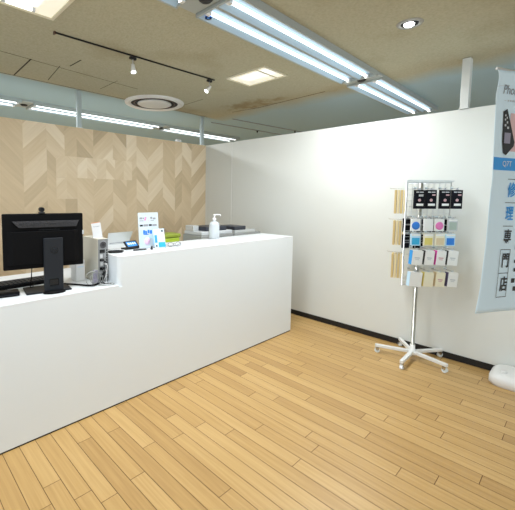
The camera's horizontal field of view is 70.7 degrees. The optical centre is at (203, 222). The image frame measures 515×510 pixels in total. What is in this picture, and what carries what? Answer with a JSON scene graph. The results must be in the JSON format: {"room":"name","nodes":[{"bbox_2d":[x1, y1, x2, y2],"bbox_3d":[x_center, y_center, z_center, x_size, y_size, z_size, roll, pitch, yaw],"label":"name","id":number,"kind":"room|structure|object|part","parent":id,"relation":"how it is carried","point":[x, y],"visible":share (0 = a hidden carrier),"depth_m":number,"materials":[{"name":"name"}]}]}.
{"room":"electronics store","nodes":[
{"label":"electronics store","id":0,"kind":"room"},
{"bbox_2d":[0,117,205,276],"bbox_3d":[-1.783,0.026,3.831,4.953,2.175,0.052,-3,6,-43],"label":"wall","id":1,"kind":"structure","parent":0,"point":[109,178],"depth_m":4.24,"materials":[{"name":"brown wood"}]},
{"bbox_2d":[76,90,81,127],"bbox_3d":[-1.419,-1.287,4.059,0.068,0.416,0.054,-3,6,-43],"label":"support post","id":2,"kind":"object","parent":1,"relation":"on","point":[78,92],"visible":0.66,"depth_m":4.04,"materials":[{"name":"grey metal"}]},
{"bbox_2d":[200,117,203,144],"bbox_3d":[-0.032,-1.367,5.334,0.068,0.416,0.054,-3,6,-43],"label":"support post","id":3,"kind":"object","parent":1,"relation":"on","point":[201,118],"visible":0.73,"depth_m":5.32,"materials":[{"name":"grey metal"}]},
{"bbox_2d":[0,313,514,509],"bbox_3d":[0.267,1.188,3.483,10.000,0.050,9.800,-3,6,-43],"label":"floor","id":4,"kind":"structure","parent":0,"point":[309,416],"depth_m":2.07,"materials":[{"name":"brown wood"}]},
{"bbox_2d":[70,243,138,267],"bbox_3d":[-0.801,0.695,3.164,0.600,0.960,0.560,-3,6,-43],"label":"desk","id":5,"kind":"object","parent":4,"relation":"on","point":[113,245],"visible":0.02,"depth_m":3.26,"materials":[{"name":"white"}]},
{"bbox_2d":[108,231,132,244],"bbox_3d":[-0.818,0.139,3.395,0.111,0.114,0.265,5,6,43],"label":"laptop","id":6,"kind":"object","parent":5,"relation":"on","point":[118,237],"visible":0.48,"depth_m":3.36,"materials":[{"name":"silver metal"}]},
{"bbox_2d":[0,233,292,454],"bbox_3d":[-0.849,0.705,2.670,4.100,1.011,0.780,-3,6,-43],"label":"counter","id":7,"kind":"object","parent":4,"relation":"on","point":[169,314],"depth_m":2.48,"materials":[{"name":"laminate"}]},
{"bbox_2d":[0,289,19,297],"bbox_3d":[-1.158,0.414,2.108,0.124,0.028,0.092,-2,5,-34],"label":"card reader","id":8,"kind":"object","parent":7,"relation":"on","point":[11,292],"visible":1,"depth_m":2.09,"materials":[{"name":"black plastic"}]},
{"bbox_2d":[0,275,43,290],"bbox_3d":[-1.212,0.395,2.365,0.400,0.026,0.150,-4,6,-45],"label":"keyboard","id":9,"kind":"object","parent":7,"relation":"on","point":[23,282],"visible":0.86,"depth_m":2.34,"materials":[{"name":"black plastic"}]},
{"bbox_2d":[1,213,83,294],"bbox_3d":[-0.985,0.179,2.232,0.451,0.482,0.247,-1,5,-20],"label":"monitor","id":10,"kind":"object","parent":7,"relation":"on","point":[50,241],"visible":0.99,"depth_m":2.16,"materials":[{"name":"black plastic"}]},
{"bbox_2d":[38,207,44,213],"bbox_3d":[-0.985,-0.077,2.170,0.032,0.038,0.046,-2,5,-33],"label":"webcam","id":11,"kind":"object","parent":10,"relation":"on","point":[41,209],"visible":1,"depth_m":2.15,"materials":[{"name":"black"}]},
{"bbox_2d":[13,220,78,227],"bbox_3d":[-0.951,0.006,2.169,0.375,0.038,0.014,-2,5,-33],"label":"vent grille","id":12,"kind":"object","parent":10,"relation":"attached to","point":[16,223],"depth_m":2.16,"materials":[{"name":"grey"}]},
{"bbox_2d":[71,259,84,281],"bbox_3d":[-0.882,0.326,2.505,0.064,0.150,0.091,-3,6,-43],"label":"box","id":13,"kind":"object","parent":7,"relation":"on","point":[78,270],"visible":0.68,"depth_m":2.48,"materials":[{"name":"cardboard"}]},
{"bbox_2d":[64,281,100,285],"bbox_3d":[-0.804,0.403,2.357,0.236,0.015,0.082,0,4,-10],"label":"power cable","id":14,"kind":"object","parent":7,"relation":"on","point":[100,281],"visible":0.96,"depth_m":2.35,"materials":[{"name":"black plastic"}]},
{"bbox_2d":[85,270,102,283],"bbox_3d":[-0.733,0.360,2.376,0.125,0.105,0.046,-3,6,-43],"label":"power adapter","id":15,"kind":"object","parent":7,"relation":"on","point":[94,275],"visible":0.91,"depth_m":2.38,"materials":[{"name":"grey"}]},
{"bbox_2d":[83,235,110,283],"bbox_3d":[-0.747,0.252,2.501,0.083,0.302,0.321,-3,6,-43],"label":"computer tower","id":16,"kind":"object","parent":7,"relation":"on","point":[95,250],"visible":0.98,"depth_m":2.45,"materials":[{"name":"grey metal"}]},
{"bbox_2d":[91,222,102,237],"bbox_3d":[-0.741,0.048,2.480,0.082,0.113,0.034,0,4,-11],"label":"card stand","id":17,"kind":"object","parent":16,"relation":"on","point":[96,227],"visible":1,"depth_m":2.48,"materials":[{"name":"paper"}]},
{"bbox_3d":[-0.688,0.257,2.443,0.072,0.297,0.004,-3,6,-43],"label":"panel","id":18,"kind":"part","parent":16,"relation":"part of","materials":[{"name":"silver metal"}]},
{"bbox_2d":[100,241,105,247],"bbox_3d":[-0.686,0.148,2.434,0.047,0.047,0.003,-3,6,-43],"label":"fan grille","id":19,"kind":"object","parent":16,"relation":"attached to","point":[102,243],"depth_m":2.43,"materials":[{"name":"black"}]},
{"bbox_2d":[108,250,123,252],"bbox_3d":[-0.626,0.203,2.541,0.117,0.014,0.070,-1,5,-21],"label":"tray","id":20,"kind":"object","parent":7,"relation":"on","point":[109,251],"visible":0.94,"depth_m":2.52,"materials":[{"name":"black"}]},
{"bbox_2d":[121,240,138,249],"bbox_3d":[-0.560,0.167,2.731,0.076,0.059,0.124,4,6,41],"label":"payment terminal","id":21,"kind":"object","parent":7,"relation":"on","point":[133,244],"visible":0.99,"depth_m":2.71,"materials":[{"name":"black plastic"}]},
{"bbox_2d":[138,212,158,248],"bbox_3d":[-0.428,0.056,2.790,0.184,0.274,0.065,-3,6,-41],"label":"sign","id":22,"kind":"object","parent":7,"relation":"on","point":[147,222],"visible":0.86,"depth_m":2.78,"materials":[{"name":"white"}]},
{"bbox_3d":[-0.479,0.118,2.748,0.020,0.130,0.012,-3,6,-41],"label":"pale blue panel","id":23,"kind":"part","parent":22,"relation":"part of","materials":[{"name":"blue"}]},
{"bbox_2d":[153,229,166,248],"bbox_3d":[-0.348,0.120,2.800,0.096,0.148,0.057,-2,5,-31],"label":"holder","id":24,"kind":"object","parent":7,"relation":"on","point":[159,237],"visible":0.9,"depth_m":2.80,"materials":[{"name":"white"}]},
{"bbox_2d":[160,232,164,240],"bbox_3d":[-0.328,0.107,2.814,0.038,0.068,0.020,-2,5,-31],"label":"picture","id":25,"kind":"object","parent":24,"relation":"attached to","point":[162,237],"depth_m":2.81,"materials":[{"name":"white"}]},
{"bbox_3d":[-0.327,0.168,2.799,0.056,0.037,0.012,-2,5,-31],"label":"blue panel","id":26,"kind":"part","parent":24,"relation":"part of","materials":[{"name":"blue"}]},
{"bbox_2d":[167,242,180,246],"bbox_3d":[-0.245,0.169,2.877,0.126,0.038,0.037,-2,5,-35],"label":"glasses","id":27,"kind":"object","parent":7,"relation":"on","point":[169,242],"visible":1,"depth_m":2.87,"materials":[{"name":"grey"}]},
{"bbox_2d":[172,240,219,246],"bbox_3d":[-0.068,0.174,3.088,0.400,0.002,0.200,-3,6,-40],"label":"paper sheet","id":28,"kind":"object","parent":7,"relation":"on","point":[184,244],"visible":0.96,"depth_m":3.07,"materials":[{"name":"white"}]},
{"bbox_2d":[209,214,220,238],"bbox_3d":[0.098,0.033,3.435,0.102,0.237,0.103,2,5,21],"label":"pump bottle","id":29,"kind":"object","parent":7,"relation":"on","point":[213,225],"visible":0.99,"depth_m":3.40,"materials":[{"name":"white"}]},
{"bbox_2d":[374,180,457,372],"bbox_3d":[1.865,0.420,3.131,0.570,1.567,0.571,1,4,0],"label":"display rack","id":30,"kind":"object","parent":4,"relation":"on","point":[410,350],"visible":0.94,"depth_m":3.05,"materials":[{"name":"white metal"}]},
{"bbox_3d":[1.712,1.132,3.240,0.298,0.025,0.032,3,5,27],"label":"leg","id":31,"kind":"part","parent":30,"relation":"part of","materials":[{"name":"white metal"}]},
{"bbox_2d":[390,252,393,277],"bbox_3d":[1.703,0.369,3.237,0.019,0.232,0.104,3,5,30],"label":"pack","id":32,"kind":"object","parent":30,"relation":"hanging from","point":[392,255],"visible":0.93,"depth_m":3.19,"materials":[{"name":"brown"}]},
{"bbox_2d":[392,220,395,244],"bbox_3d":[1.706,0.076,3.215,0.019,0.230,0.104,3,5,30],"label":"pack","id":33,"kind":"object","parent":30,"relation":"hanging from","point":[394,221],"visible":1,"depth_m":3.17,"materials":[{"name":"brown"}]},
{"bbox_2d":[393,252,396,277],"bbox_3d":[1.722,0.370,3.223,0.019,0.232,0.102,3,5,30],"label":"pack","id":34,"kind":"object","parent":30,"relation":"hanging from","point":[395,255],"visible":0.96,"depth_m":3.18,"materials":[{"name":"beige"}]},
{"bbox_2d":[394,190,396,213],"bbox_3d":[1.709,-0.198,3.195,0.019,0.224,0.104,3,5,30],"label":"pack","id":35,"kind":"object","parent":30,"relation":"hanging from","point":[395,194],"visible":1,"depth_m":3.15,"materials":[{"name":"brown"}]},
{"bbox_2d":[395,220,398,244],"bbox_3d":[1.726,0.077,3.201,0.019,0.230,0.102,3,5,30],"label":"pack","id":36,"kind":"object","parent":30,"relation":"hanging from","point":[397,221],"visible":1,"depth_m":3.16,"materials":[{"name":"beige"}]},
{"bbox_2d":[396,253,399,277],"bbox_3d":[1.745,0.371,3.215,0.019,0.231,0.100,3,5,30],"label":"pack","id":37,"kind":"object","parent":30,"relation":"hanging from","point":[398,256],"visible":1,"depth_m":3.17,"materials":[{"name":"brown"}]},
{"bbox_2d":[397,190,399,213],"bbox_3d":[1.728,-0.197,3.181,0.019,0.224,0.102,3,5,30],"label":"pack","id":38,"kind":"object","parent":30,"relation":"hanging from","point":[398,195],"visible":1,"depth_m":3.14,"materials":[{"name":"beige"}]},
{"bbox_2d":[398,220,401,244],"bbox_3d":[1.748,0.078,3.193,0.019,0.229,0.100,3,5,30],"label":"pack","id":39,"kind":"object","parent":30,"relation":"hanging from","point":[400,221],"visible":1,"depth_m":3.15,"materials":[{"name":"brown"}]},
{"bbox_2d":[399,253,402,277],"bbox_3d":[1.764,0.372,3.201,0.019,0.232,0.102,3,5,30],"label":"pack","id":40,"kind":"object","parent":30,"relation":"hanging from","point":[401,253],"visible":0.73,"depth_m":3.16,"materials":[{"name":"beige"}]},
{"bbox_2d":[400,190,402,213],"bbox_3d":[1.751,-0.197,3.173,0.019,0.223,0.100,3,5,30],"label":"pack","id":41,"kind":"object","parent":30,"relation":"hanging from","point":[401,196],"visible":1,"depth_m":3.13,"materials":[{"name":"brown"}]},
{"bbox_3d":[1.762,0.078,3.147,0.008,0.865,0.374,3,5,30],"label":"wire panel","id":42,"kind":"part","parent":30,"relation":"part of","materials":[{"name":"white"}]},
{"bbox_3d":[1.868,1.128,3.318,0.032,0.025,0.298,1,4,9],"label":"leg","id":43,"kind":"part","parent":30,"relation":"part of","materials":[{"name":"white metal"}]},
{"bbox_2d":[403,190,405,213],"bbox_3d":[1.770,-0.195,3.159,0.019,0.224,0.102,3,5,30],"label":"pack","id":44,"kind":"object","parent":30,"relation":"hanging from","point":[404,190],"visible":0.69,"depth_m":3.12,"materials":[{"name":"beige"}]},
{"bbox_2d":[401,232,410,247],"bbox_3d":[1.709,0.144,3.017,0.082,0.131,0.013,1,4,0],"label":"pack","id":45,"kind":"object","parent":30,"relation":"hanging from","point":[407,238],"visible":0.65,"depth_m":3.01,"materials":[{"name":"black"}]},
{"bbox_3d":[1.738,1.145,3.067,0.298,0.025,0.032,-4,6,-45],"label":"leg","id":46,"kind":"part","parent":30,"relation":"part of","materials":[{"name":"white metal"}]},
{"bbox_2d":[402,216,412,231],"bbox_3d":[1.711,0.010,3.006,0.082,0.131,0.013,1,4,0],"label":"pack","id":47,"kind":"object","parent":30,"relation":"hanging from","point":[407,226],"visible":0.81,"depth_m":3.00,"materials":[{"name":"black"}]},
{"bbox_2d":[406,270,422,286],"bbox_3d":[1.722,0.452,2.931,0.110,0.138,0.042,1,4,0],"label":"film","id":48,"kind":"object","parent":30,"relation":"hanging from","point":[414,278],"visible":1,"depth_m":2.91,"materials":[{"name":"white"}]},
{"bbox_3d":[1.673,0.454,2.932,0.010,0.116,0.042,1,4,0],"label":"panel","id":49,"kind":"part","parent":48,"relation":"part of","materials":[{"name":"blue"}]},
{"bbox_2d":[410,217,420,230],"bbox_3d":[1.735,0.006,2.933,0.078,0.114,0.016,1,4,0],"label":"film","id":50,"kind":"object","parent":30,"relation":"hanging from","point":[415,224],"visible":1,"depth_m":2.93,"materials":[{"name":"white"}]},
{"bbox_2d":[410,232,420,245],"bbox_3d":[1.738,0.129,2.944,0.078,0.114,0.013,1,4,0],"label":"film","id":51,"kind":"object","parent":30,"relation":"hanging from","point":[414,238],"visible":1,"depth_m":2.94,"materials":[{"name":"blue"}]},
{"bbox_2d":[408,248,423,265],"bbox_3d":[1.727,0.274,2.918,0.097,0.138,0.043,1,4,0],"label":"film","id":52,"kind":"object","parent":30,"relation":"hanging from","point":[415,256],"visible":1,"depth_m":2.90,"materials":[{"name":"white"}]},
{"bbox_3d":[1.684,0.277,2.918,0.010,0.116,0.042,1,4,0],"label":"panel","id":53,"kind":"part","parent":52,"relation":"part of","materials":[{"name":"blue"}]},
{"bbox_2d":[412,233,422,247],"bbox_3d":[1.804,0.145,3.016,0.082,0.131,0.013,1,4,0],"label":"pack","id":54,"kind":"object","parent":30,"relation":"hanging from","point":[417,233],"visible":0.43,"depth_m":3.01,"materials":[{"name":"black"}]},
{"bbox_2d":[413,188,424,208],"bbox_3d":[1.740,-0.199,2.894,0.084,0.168,0.020,1,4,0],"label":"film","id":55,"kind":"object","parent":30,"relation":"hanging from","point":[419,195],"visible":1,"depth_m":2.89,"materials":[{"name":"black"}]},
{"bbox_2d":[414,217,423,231],"bbox_3d":[1.806,0.011,3.006,0.082,0.131,0.013,1,4,0],"label":"pack","id":56,"kind":"object","parent":30,"relation":"hanging from","point":[421,230],"visible":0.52,"depth_m":3.00,"materials":[{"name":"black"}]},
{"bbox_3d":[1.948,0.080,3.147,0.008,0.865,0.374,-2,5,-30],"label":"wire panel","id":57,"kind":"part","parent":30,"relation":"part of","materials":[{"name":"white"}]},
{"bbox_3d":[1.855,0.091,2.987,0.374,0.865,0.008,1,4,0],"label":"wire panel","id":58,"kind":"part","parent":30,"relation":"part of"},
{"bbox_3d":[1.855,0.079,3.146,0.376,0.864,0.326,1,4,0],"label":"hub frame","id":59,"kind":"part","parent":30,"relation":"part of","materials":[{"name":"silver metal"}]},
{"bbox_2d":[421,270,433,286],"bbox_3d":[1.826,0.453,2.931,0.090,0.138,0.042,1,4,0],"label":"film","id":60,"kind":"object","parent":30,"relation":"hanging from","point":[428,277],"visible":0.88,"depth_m":2.91,"materials":[{"name":"beige"}]},
{"bbox_2d":[422,248,434,265],"bbox_3d":[1.825,0.275,2.918,0.088,0.137,0.043,1,4,0],"label":"film","id":61,"kind":"object","parent":30,"relation":"hanging from","point":[428,255],"visible":0.92,"depth_m":2.90,"materials":[{"name":"white"}]},
{"bbox_3d":[1.786,0.279,2.918,0.010,0.116,0.042,1,4,0],"label":"panel","id":62,"kind":"part","parent":61,"relation":"part of","materials":[{"name":"black"}]},
{"bbox_2d":[423,217,433,230],"bbox_3d":[1.839,0.007,2.935,0.078,0.114,0.013,1,4,0],"label":"film","id":63,"kind":"object","parent":30,"relation":"hanging from","point":[427,223],"visible":1,"depth_m":2.93,"materials":[{"name":"white"}]},
{"bbox_2d":[423,232,433,245],"bbox_3d":[1.843,0.130,2.944,0.078,0.114,0.013,1,4,0],"label":"film","id":64,"kind":"object","parent":30,"relation":"hanging from","point":[427,238],"visible":1,"depth_m":2.94,"materials":[{"name":"beige"}]},
{"bbox_3d":[1.991,1.138,3.194,0.298,0.025,0.032,0,4,-9],"label":"leg","id":65,"kind":"part","parent":30,"relation":"part of","materials":[{"name":"white metal"}]},
{"bbox_2d":[424,188,436,208],"bbox_3d":[1.834,-0.199,2.894,0.084,0.168,0.020,1,4,0],"label":"film","id":66,"kind":"object","parent":30,"relation":"hanging from","point":[430,195],"visible":1,"depth_m":2.89,"materials":[{"name":"black"}]},
{"bbox_3d":[1.866,-0.346,2.946,0.387,0.010,0.004,1,4,0],"label":"rail","id":67,"kind":"part","parent":30,"relation":"part of","materials":[{"name":"silver metal"}]},
{"bbox_3d":[1.911,1.149,3.039,0.032,0.025,0.298,-2,5,-27],"label":"leg","id":68,"kind":"part","parent":30,"relation":"part of","materials":[{"name":"white metal"}]},
{"bbox_2d":[433,270,445,286],"bbox_3d":[1.921,0.454,2.931,0.086,0.137,0.043,1,4,0],"label":"film","id":69,"kind":"object","parent":30,"relation":"hanging from","point":[439,277],"visible":0.92,"depth_m":2.91,"materials":[{"name":"beige"}]},
{"bbox_3d":[1.883,0.457,2.932,0.010,0.116,0.042,1,4,0],"label":"panel","id":70,"kind":"part","parent":69,"relation":"part of","materials":[{"name":"beige"}]},
{"bbox_2d":[434,217,444,230],"bbox_3d":[1.928,0.008,2.933,0.078,0.114,0.016,1,4,0],"label":"film","id":71,"kind":"object","parent":30,"relation":"hanging from","point":[438,223],"visible":1,"depth_m":2.93,"materials":[{"name":"white"}]},
{"bbox_2d":[434,232,444,245],"bbox_3d":[1.938,0.131,2.944,0.078,0.114,0.013,1,4,0],"label":"film","id":72,"kind":"object","parent":30,"relation":"hanging from","point":[439,240],"visible":1,"depth_m":2.94,"materials":[{"name":"beige"}]},
{"bbox_2d":[434,249,446,265],"bbox_3d":[1.919,0.276,2.918,0.088,0.137,0.043,1,4,0],"label":"film","id":73,"kind":"object","parent":30,"relation":"hanging from","point":[440,256],"visible":0.89,"depth_m":2.90,"materials":[{"name":"white"}]},
{"bbox_3d":[1.880,0.280,2.918,0.010,0.116,0.042,1,4,0],"label":"panel","id":74,"kind":"part","parent":73,"relation":"part of","materials":[{"name":"pink"}]},
{"bbox_2d":[438,217,446,231],"bbox_3d":[1.996,0.013,3.006,0.082,0.131,0.013,1,4,0],"label":"pack","id":75,"kind":"object","parent":30,"relation":"hanging from","point":[445,220],"visible":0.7,"depth_m":3.00,"materials":[{"name":"black"}]},
{"bbox_2d":[438,188,450,208],"bbox_3d":[1.946,-0.198,2.894,0.084,0.168,0.020,1,4,0],"label":"film","id":76,"kind":"object","parent":30,"relation":"hanging from","point":[444,195],"visible":1,"depth_m":2.89,"materials":[{"name":"black"}]},
{"bbox_2d":[444,232,454,245],"bbox_3d":[2.023,0.132,2.944,0.078,0.114,0.013,1,4,0],"label":"film","id":77,"kind":"object","parent":30,"relation":"hanging from","point":[449,238],"visible":1,"depth_m":2.94,"materials":[{"name":"blue"}]},
{"bbox_2d":[444,270,458,286],"bbox_3d":[2.022,0.455,2.931,0.092,0.138,0.043,1,4,0],"label":"film","id":78,"kind":"object","parent":30,"relation":"hanging from","point":[451,278],"visible":0.91,"depth_m":2.91,"materials":[{"name":"white"}]},
{"bbox_3d":[1.981,0.458,2.932,0.010,0.116,0.042,1,4,0],"label":"panel","id":79,"kind":"part","parent":78,"relation":"part of","materials":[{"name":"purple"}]},
{"bbox_2d":[445,249,458,265],"bbox_3d":[2.014,0.277,2.918,0.094,0.138,0.043,1,4,0],"label":"film","id":80,"kind":"object","parent":30,"relation":"hanging from","point":[451,256],"visible":0.92,"depth_m":2.90,"materials":[{"name":"white"}]},
{"bbox_2d":[447,217,457,230],"bbox_3d":[2.038,0.009,2.935,0.078,0.114,0.013,1,4,0],"label":"film","id":81,"kind":"object","parent":30,"relation":"hanging from","point":[452,224],"visible":1,"depth_m":2.93,"materials":[{"name":"grey"}]},
{"bbox_2d":[450,188,462,208],"bbox_3d":[2.043,-0.198,2.894,0.084,0.168,0.020,1,4,0],"label":"film","id":82,"kind":"object","parent":30,"relation":"hanging from","point":[456,195],"visible":1,"depth_m":2.89,"materials":[{"name":"black"}]},
{"bbox_2d":[475,67,514,391],"bbox_3d":[2.251,0.120,2.419,0.863,2.280,0.493,-3,6,-43],"label":"banner","id":83,"kind":"object","parent":4,"relation":"on","point":[497,285],"visible":1,"depth_m":2.42,"materials":[{"name":"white fabric"}]},
{"bbox_3d":[2.444,1.199,2.679,0.300,0.094,0.470,-3,6,-43],"label":"tank","id":84,"kind":"part","parent":83,"relation":"part of","materials":[{"name":"white plastic"}]},
{"bbox_3d":[2.181,-1.006,2.422,0.612,0.018,0.018,-1,5,-20],"label":"rod","id":85,"kind":"part","parent":83,"relation":"part of","materials":[{"name":"white plastic"}]},
{"bbox_3d":[-0.022,0.697,4.122,1.580,0.830,0.750,-3,6,-43],"label":"desk","id":86,"kind":"object","parent":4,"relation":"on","visible":0},
{"bbox_2d":[165,232,180,242],"bbox_3d":[-0.356,0.211,3.508,0.208,0.222,0.156,-3,6,-43],"label":"storage box","id":87,"kind":"object","parent":86,"relation":"on","point":[169,236],"visible":0.36,"depth_m":3.46,"materials":[{"name":"green plastic"}]},
{"bbox_3d":[-0.355,0.119,3.501,0.208,0.037,0.156,-3,6,-43],"label":"lid","id":88,"kind":"part","parent":87,"relation":"part of","materials":[{"name":"yellow"}]},
{"bbox_2d":[183,225,232,240],"bbox_3d":[0.051,0.156,3.969,0.493,0.272,0.308,-3,6,-43],"label":"printer","id":89,"kind":"object","parent":86,"relation":"on","point":[192,232],"visible":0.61,"depth_m":3.85,"materials":[{"name":"grey plastic"}]},
{"bbox_3d":[0.052,0.097,3.974,0.470,0.040,0.285,-3,6,-43],"label":"scanner lid","id":90,"kind":"part","parent":89,"relation":"part of","materials":[{"name":"grey"}]},
{"bbox_2d":[223,224,259,235],"bbox_3d":[0.424,0.145,4.370,0.480,0.243,0.303,-3,6,-43],"label":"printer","id":91,"kind":"object","parent":86,"relation":"on","point":[237,230],"visible":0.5,"depth_m":4.21,"materials":[{"name":"grey"}]},
{"bbox_3d":[0.339,0.051,4.279,0.200,0.044,0.250,-3,6,-43],"label":"lid","id":92,"kind":"part","parent":91,"relation":"part of","materials":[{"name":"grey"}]},
{"bbox_3d":[0.402,0.087,4.340,0.370,0.033,0.270,-3,6,-43],"label":"glass frame","id":93,"kind":"part","parent":91,"relation":"part of","materials":[{"name":"metal"}]},
{"bbox_2d":[0,0,514,145],"bbox_3d":[0.295,-1.463,3.286,10.000,0.082,9.800,-3,6,-43],"label":"ceiling","id":94,"kind":"structure","parent":0,"point":[39,65],"depth_m":3.14,"materials":[{"name":"brown"}]},
{"bbox_2d":[0,95,21,107],"bbox_3d":[-3.081,-1.477,3.897,1.940,0.054,0.350,-3,6,-43],"label":"ceiling light","id":95,"kind":"object","parent":94,"relation":"attached to","point":[7,101],"visible":1,"depth_m":4.41,"materials":[{"name":"grey"}]},
{"bbox_2d":[17,99,33,107],"bbox_3d":[-2.314,-1.526,4.602,0.137,0.046,0.350,-3,6,-43],"label":"light joiner","id":96,"kind":"object","parent":94,"relation":"attached to","point":[25,103],"visible":0.91,"depth_m":4.54,"materials":[{"name":"grey"}]},
{"bbox_2d":[0,0,74,20],"bbox_3d":[-0.986,-1.334,2.114,0.360,0.032,0.480,-3,6,-43],"label":"recessed light","id":97,"kind":"object","parent":94,"relation":"in","point":[48,9],"visible":1,"depth_m":2.23,"materials":[{"name":"white plastic"}]},
{"bbox_3d":[-0.982,-1.340,2.064,0.160,0.002,0.358,-3,6,-43],"label":"bright panel","id":98,"kind":"part","parent":97,"relation":"part of","materials":[{"name":"white"}]},
{"bbox_2d":[26,101,75,117],"bbox_3d":[-1.958,-1.530,4.768,0.727,0.054,0.550,-3,6,-43],"label":"ceiling light","id":99,"kind":"object","parent":94,"relation":"attached to","point":[71,112],"depth_m":4.80,"materials":[{"name":"grey"}]},
{"bbox_2d":[82,110,162,129],"bbox_3d":[-1.248,-1.571,5.420,1.427,0.054,0.551,-3,6,-43],"label":"ceiling light","id":100,"kind":"object","parent":94,"relation":"attached to","point":[89,115],"depth_m":5.47,"materials":[{"name":"grey"}]},
{"bbox_2d":[53,31,214,80],"bbox_3d":[-0.490,-1.409,3.107,1.582,0.020,0.026,-3,6,-41],"label":"track","id":101,"kind":"object","parent":94,"relation":"attached to","point":[54,32],"visible":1,"depth_m":2.97,"materials":[{"name":"black"}]},
{"bbox_2d":[129,56,136,74],"bbox_3d":[-0.591,-1.324,3.008,0.062,0.141,0.063,-3,6,-43],"label":"track spotlight","id":102,"kind":"object","parent":101,"relation":"attached to","point":[133,70],"visible":1,"depth_m":3.00,"materials":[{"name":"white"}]},
{"bbox_2d":[204,79,211,93],"bbox_3d":[0.040,-1.362,3.578,0.089,0.137,0.051,-3,6,-43],"label":"track spotlight","id":103,"kind":"object","parent":101,"relation":"attached to","point":[208,88],"visible":1,"depth_m":3.57,"materials":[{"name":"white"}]},
{"bbox_2d":[124,95,183,110],"bbox_3d":[-0.630,-1.512,4.556,0.750,0.032,0.750,-3,6,-43],"label":"ceiling vent","id":104,"kind":"object","parent":94,"relation":"in","point":[141,102],"visible":1,"depth_m":4.46,"materials":[{"name":"white metal"}]},
{"bbox_2d":[156,124,169,129],"bbox_3d":[-0.730,-1.617,6.057,0.142,0.046,0.350,-3,6,-43],"label":"light joiner","id":105,"kind":"object","parent":94,"relation":"attached to","point":[164,125],"visible":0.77,"depth_m":5.96,"materials":[{"name":"grey"}]},
{"bbox_2d":[157,0,189,8],"bbox_3d":[-0.758,-1.267,1.386,1.935,0.054,0.355,-3,6,-43],"label":"ceiling light","id":106,"kind":"object","parent":94,"relation":"attached to","point":[175,4],"visible":1,"depth_m":2.12,"materials":[{"name":"grey"}]},
{"bbox_2d":[158,125,239,141],"bbox_3d":[-0.039,-1.653,6.692,1.730,0.054,0.350,-3,6,-43],"label":"ceiling light","id":107,"kind":"object","parent":94,"relation":"attached to","point":[172,129],"visible":0.95,"depth_m":6.58,"materials":[{"name":"grey"}]},
{"bbox_2d":[180,0,219,13],"bbox_3d":[0.011,-1.315,2.092,0.147,0.046,0.355,-3,6,-43],"label":"light joiner","id":108,"kind":"object","parent":94,"relation":"attached to","point":[194,6],"visible":0.83,"depth_m":2.17,"materials":[{"name":"grey"}]},
{"bbox_2d":[211,122,281,134],"bbox_3d":[0.945,-1.624,6.341,2.106,0.040,0.024,-3,5,-38],"label":"rail","id":109,"kind":"object","parent":94,"relation":"attached to","point":[211,122],"visible":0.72,"depth_m":6.17,"materials":[{"name":"grey"}]},
{"bbox_2d":[226,65,287,86],"bbox_3d":[0.512,-1.432,3.510,0.360,0.012,0.480,-3,6,-43],"label":"recessed light","id":110,"kind":"object","parent":94,"relation":"in","point":[262,74],"visible":1,"depth_m":3.49,"materials":[{"name":"white plastic"}]},
{"bbox_2d":[231,68,282,84],"bbox_3d":[0.512,-1.435,3.510,0.316,0.005,0.436,-3,6,-43],"label":"diffuser","id":111,"kind":"object","parent":110,"relation":"attached to","point":[255,76],"depth_m":3.49,"materials":[{"name":"white"}]},
{"bbox_3d":[0.516,-1.428,3.461,0.160,0.002,0.358,-3,6,-43],"label":"bright panel","id":112,"kind":"part","parent":110,"relation":"part of","materials":[{"name":"white"}]},
{"bbox_2d":[233,119,300,132],"bbox_3d":[1.248,-1.599,6.049,2.058,0.040,0.025,-3,5,-38],"label":"rail","id":113,"kind":"object","parent":94,"relation":"attached to","point":[233,119],"visible":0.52,"depth_m":5.89,"materials":[{"name":"grey"}]},
{"bbox_2d":[196,0,377,84],"bbox_3d":[0.779,-1.355,2.798,1.935,0.054,0.355,-3,6,-43],"label":"ceiling light","id":114,"kind":"object","parent":94,"relation":"attached to","point":[255,22],"visible":1,"depth_m":2.59,"materials":[{"name":"grey"}]},
{"bbox_2d":[344,71,382,84],"bbox_3d":[1.537,-1.403,3.494,0.117,0.046,0.355,-3,6,-43],"label":"light joiner","id":115,"kind":"object","parent":94,"relation":"attached to","point":[379,73],"visible":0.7,"depth_m":3.46,"materials":[{"name":"grey"}]},
{"bbox_2d":[347,74,437,114],"bbox_3d":[2.233,-1.439,4.133,1.765,0.054,0.355,-3,6,-43],"label":"ceiling light","id":116,"kind":"object","parent":94,"relation":"attached to","point":[384,90],"visible":0.98,"depth_m":4.00,"materials":[{"name":"grey"}]},
{"bbox_2d":[396,17,423,29],"bbox_3d":[1.390,-1.339,2.419,0.164,0.018,0.164,-3,6,-43],"label":"recessed light","id":117,"kind":"object","parent":94,"relation":"in","point":[410,23],"visible":1,"depth_m":2.40,"materials":[{"name":"grey"}]},
{"bbox_2d":[205,105,514,366],"bbox_3d":[2.201,0.119,3.127,0.050,2.175,6.391,-3,6,-43],"label":"wall","id":118,"kind":"structure","parent":0,"point":[329,190],"depth_m":3.63,"materials":[{"name":"paint"}]},
{"bbox_2d":[231,168,231,197],"bbox_3d":[0.382,-0.070,5.059,0.008,2.120,0.005,-3,6,-43],"label":"trim","id":119,"kind":"structure","parent":118,"relation":"attached to","point":[231,168],"depth_m":5.02,"materials":[{"name":"white plastic"}]},
{"bbox_2d":[291,309,494,370],"bbox_3d":[2.168,1.178,3.186,0.008,0.055,6.391,-3,6,-43],"label":"baseboard","id":120,"kind":"structure","parent":118,"relation":"attached to","point":[469,361],"depth_m":3.56,"materials":[{"name":"black"}]},
{"bbox_2d":[459,57,472,109],"bbox_3d":[2.218,-1.172,3.027,0.090,0.416,0.071,-3,6,-43],"label":"support post","id":121,"kind":"object","parent":118,"relation":"on","point":[467,63],"visible":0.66,"depth_m":3.00,"materials":[{"name":"white"}]}
]}

